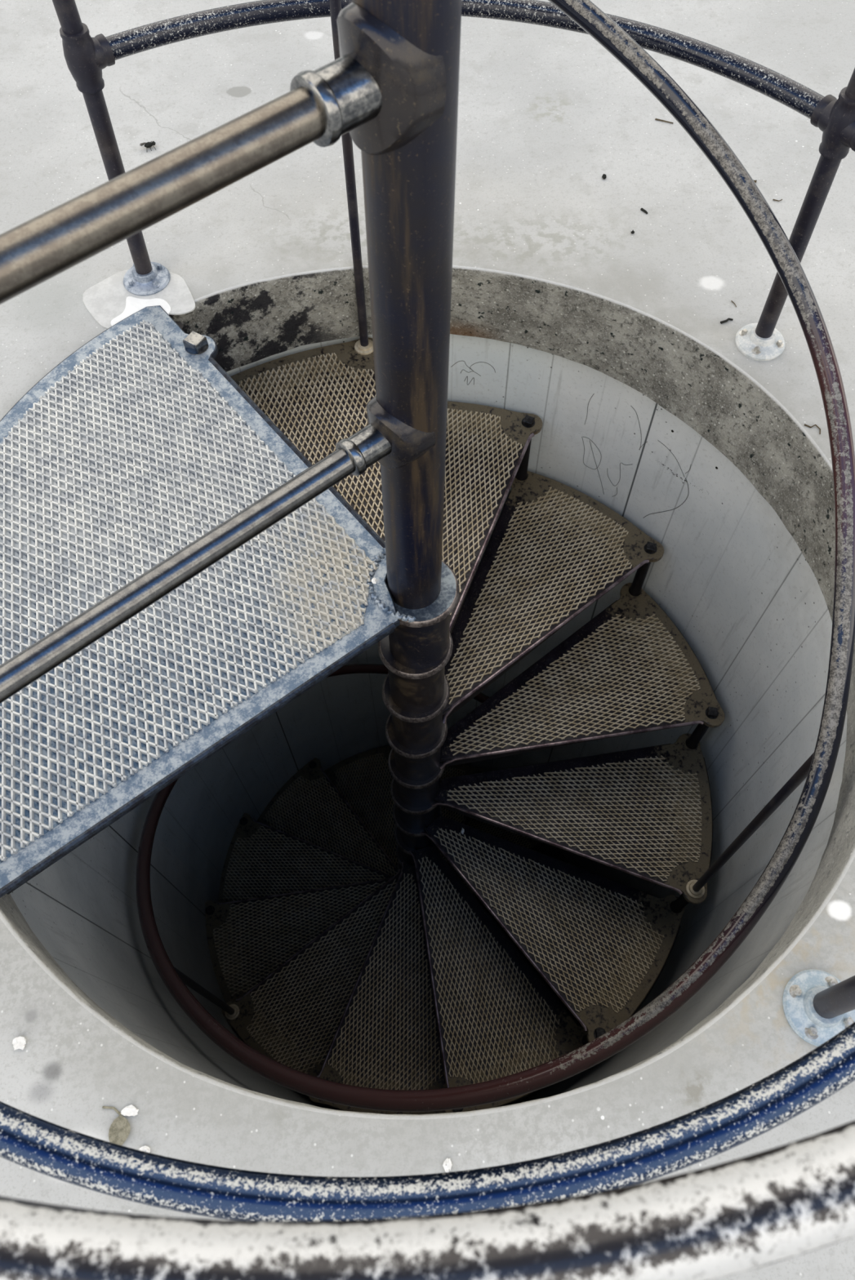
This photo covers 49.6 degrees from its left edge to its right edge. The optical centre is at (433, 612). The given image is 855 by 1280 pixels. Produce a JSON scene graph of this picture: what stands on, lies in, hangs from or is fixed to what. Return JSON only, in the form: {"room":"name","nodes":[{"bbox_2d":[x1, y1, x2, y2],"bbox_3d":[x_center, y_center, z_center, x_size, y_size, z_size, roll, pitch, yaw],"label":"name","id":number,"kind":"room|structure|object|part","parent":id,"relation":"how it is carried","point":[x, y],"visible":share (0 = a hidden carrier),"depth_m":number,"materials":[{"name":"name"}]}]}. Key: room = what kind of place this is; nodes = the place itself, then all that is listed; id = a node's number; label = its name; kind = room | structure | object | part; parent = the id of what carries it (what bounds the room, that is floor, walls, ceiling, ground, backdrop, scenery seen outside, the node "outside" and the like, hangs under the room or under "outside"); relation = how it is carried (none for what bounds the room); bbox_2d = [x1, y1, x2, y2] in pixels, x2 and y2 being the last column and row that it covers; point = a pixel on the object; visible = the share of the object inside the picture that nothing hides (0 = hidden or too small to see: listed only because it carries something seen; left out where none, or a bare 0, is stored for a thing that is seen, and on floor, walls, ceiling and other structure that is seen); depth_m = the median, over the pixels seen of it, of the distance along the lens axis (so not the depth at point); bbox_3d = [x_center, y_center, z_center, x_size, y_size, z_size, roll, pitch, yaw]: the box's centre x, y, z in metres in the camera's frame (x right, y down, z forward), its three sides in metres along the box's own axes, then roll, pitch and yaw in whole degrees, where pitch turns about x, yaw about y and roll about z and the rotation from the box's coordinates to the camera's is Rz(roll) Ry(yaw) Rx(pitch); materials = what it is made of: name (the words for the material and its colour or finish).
{"room":"spiral staircase","nodes":[
{"label":"spiral staircase","id":0,"kind":"room"},
{"bbox_2d":[0,0,854,1279],"bbox_3d":[-0.038,-0.045,1.547,9.577,0.004,9.555,-2,61,-1],"label":"floor","id":1,"kind":"structure","parent":0,"point":[544,113],"depth_m":1.97,"materials":[{"name":"concrete"}]},
{"bbox_2d":[12,1036,26,1050],"bbox_3d":[-0.538,0.561,1.205,0.018,0.009,0.016,-2,61,-1],"label":"chip","id":2,"kind":"object","parent":1,"relation":"on","point":[20,1042],"visible":1,"depth_m":1.20,"materials":[{"name":"white paint"}]},
{"bbox_2d":[102,1106,130,1145],"bbox_3d":[-0.394,0.642,1.160,0.028,0.008,0.057,-22,63,-12],"label":"dry leaf","id":3,"kind":"object","parent":1,"relation":"on","point":[120,1128],"visible":0.83,"depth_m":1.16,"materials":[{"name":"beige plant"}]},
{"bbox_3d":[-0.393,0.649,1.155,0.029,0.006,0.034,37,67,19],"label":"blade","id":4,"kind":"part","parent":3,"relation":"part of","materials":[{"name":"grey plant"}]},
{"bbox_2d":[120,1104,138,1115],"bbox_3d":[-0.383,0.629,1.168,0.022,0.005,0.013,-2,61,-1],"label":"chip","id":5,"kind":"object","parent":1,"relation":"on","point":[130,1110],"visible":1,"depth_m":1.17,"materials":[{"name":"white paint"}]},
{"bbox_2d":[138,1146,150,1152],"bbox_3d":[-0.357,0.667,1.145,0.014,0.008,0.013,-2,61,-1],"label":"chip","id":6,"kind":"object","parent":1,"relation":"on","point":[145,1148],"visible":0.52,"depth_m":1.15,"materials":[{"name":"white paint"}]},
{"bbox_2d":[140,141,155,151],"bbox_3d":[-0.651,-1.067,2.117,0.036,0.013,0.030,-21,63,-11],"label":"dead leaf","id":7,"kind":"object","parent":1,"relation":"on","point":[148,144],"visible":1,"depth_m":2.11,"materials":[{"name":"brown plant"}]},
{"bbox_2d":[0,0,854,1279],"bbox_3d":[0.023,-0.291,1.172,1.622,0.899,1.793,-2,61,-1],"label":"guardrail","id":8,"kind":"object","parent":1,"relation":"on","point":[590,1212],"visible":0.91,"depth_m":0.72,"materials":[{"name":"metal"}]},
{"bbox_3d":[-0.581,-0.892,1.537,0.052,0.853,0.043,-2,61,-1],"label":"post","id":9,"kind":"part","parent":8,"relation":"part of","materials":[{"name":"black metal"}]},
{"bbox_3d":[0.027,-0.489,0.821,1.612,0.039,1.793,-2,61,-1],"label":"rail","id":10,"kind":"part","parent":8,"relation":"part of","materials":[{"name":"blue metal"}]},
{"bbox_3d":[0.634,-0.738,1.447,0.043,0.852,0.041,-2,61,-1],"label":"post","id":11,"kind":"part","parent":8,"relation":"part of","materials":[{"name":"black metal"}]},
{"bbox_3d":[0.503,0.311,0.859,0.050,0.852,0.034,33,66,17],"label":"post","id":12,"kind":"part","parent":8,"relation":"part of","materials":[{"name":"grey metal"}]},
{"bbox_2d":[0,265,854,1119],"bbox_3d":[-0.032,-0.012,1.648,1.699,0.206,1.699,-2,61,-1],"label":"rim","id":13,"kind":"object","parent":1,"relation":"attached to","point":[251,322],"visible":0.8,"depth_m":1.89,"materials":[{"name":"grey concrete"}]},
{"bbox_2d":[442,1158,452,1172],"bbox_3d":[0.018,0.680,1.137,0.012,0.007,0.015,-25,64,-13],"label":"chip","id":14,"kind":"object","parent":1,"relation":"on","point":[446,1165],"visible":0.99,"depth_m":1.14,"materials":[{"name":"white paint"}]},
{"bbox_2d":[654,118,673,123],"bbox_3d":[0.540,-1.147,2.163,0.043,0.004,0.004,20,63,11],"label":"twig","id":15,"kind":"object","parent":1,"relation":"on","point":[655,118],"visible":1,"depth_m":2.16,"materials":[{"name":"wood"}]},
{"bbox_2d":[720,318,733,324],"bbox_3d":[0.584,-0.581,1.845,0.028,0.006,0.007,-20,62,-11],"label":"twig","id":16,"kind":"object","parent":1,"relation":"on","point":[727,319],"visible":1,"depth_m":1.84,"materials":[{"name":"brown wood"}]},
{"bbox_2d":[804,423,820,434],"bbox_3d":[0.703,-0.342,1.710,0.034,0.003,0.015,38,67,19],"label":"twig","id":17,"kind":"object","parent":1,"relation":"on","point":[804,424],"visible":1,"depth_m":1.71,"materials":[{"name":"brown wood"}]},
{"bbox_2d":[9,333,846,1110],"bbox_3d":[-0.026,0.827,3.124,1.619,3.210,1.619,-2,61,-1],"label":"wall","id":18,"kind":"structure","parent":0,"point":[730,575],"depth_m":2.25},
{"bbox_2d":[474,843,581,1105],"bbox_3d":[-0.022,1.613,4.524,1.779,0.001,1.779,-2,61,-1],"label":"floor","id":19,"kind":"structure","parent":0,"point":[554,852],"depth_m":4.57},
{"bbox_2d":[0,0,854,1114],"bbox_3d":[-0.058,0.369,2.321,1.609,5.114,1.584,-2,61,-1],"label":"spiral staircase","id":20,"kind":"structure","parent":19,"relation":"on","point":[189,548],"depth_m":1.72,"materials":[{"name":"grey metal"}]},
{"bbox_3d":[-0.602,-0.096,1.579,0.765,0.032,0.810,-36,66,-18],"label":"pattern plate","id":21,"kind":"part","parent":20,"relation":"part of","materials":[{"name":"grey metal"}]},
{"bbox_3d":[-0.319,-0.030,1.568,0.527,0.062,1.143,6,61,4],"label":"edge frame","id":22,"kind":"part","parent":20,"relation":"part of","materials":[{"name":"grey metal"}]},
{"bbox_2d":[224,1004,239,1019],"bbox_3d":[-0.651,1.294,2.999,0.047,0.012,0.047,-35,66,-18],"label":"washer","id":23,"kind":"object","parent":20,"relation":"in","point":[235,1015],"depth_m":3.00,"materials":[{"name":"beige metal"}]},
{"bbox_2d":[289,54,382,146],"bbox_3d":[-0.081,-0.438,0.789,0.063,0.059,0.059,-37,67,-19],"label":"socket","id":24,"kind":"object","parent":20,"relation":"attached to","point":[344,95],"depth_m":0.77,"materials":[{"name":"metal"}]},
{"bbox_2d":[354,338,373,355],"bbox_3d":[-0.157,-0.610,2.119,0.047,0.012,0.047,-8,61,-4],"label":"washer","id":25,"kind":"object","parent":20,"relation":"in","point":[361,348],"depth_m":2.11,"materials":[{"name":"beige metal"}]},
{"bbox_2d":[335,423,391,475],"bbox_3d":[-0.087,-0.211,1.192,0.063,0.051,0.051,-37,67,-18],"label":"socket","id":26,"kind":"object","parent":20,"relation":"attached to","point":[372,443],"depth_m":1.17,"materials":[{"name":"metal"}]},
{"bbox_2d":[371,577,377,583],"bbox_3d":[-0.098,-0.053,1.542,0.010,0.006,0.012,18,62,10],"label":"chip","id":27,"kind":"object","parent":20,"relation":"on","point":[374,580],"visible":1,"depth_m":1.54,"materials":[{"name":"white paint"}]},
{"bbox_2d":[685,880,704,898],"bbox_3d":[0.667,0.703,2.353,0.047,0.012,0.047,19,62,10],"label":"washer","id":28,"kind":"object","parent":20,"relation":"in","point":[691,892],"depth_m":2.35,"materials":[{"name":"metal"}]}
]}

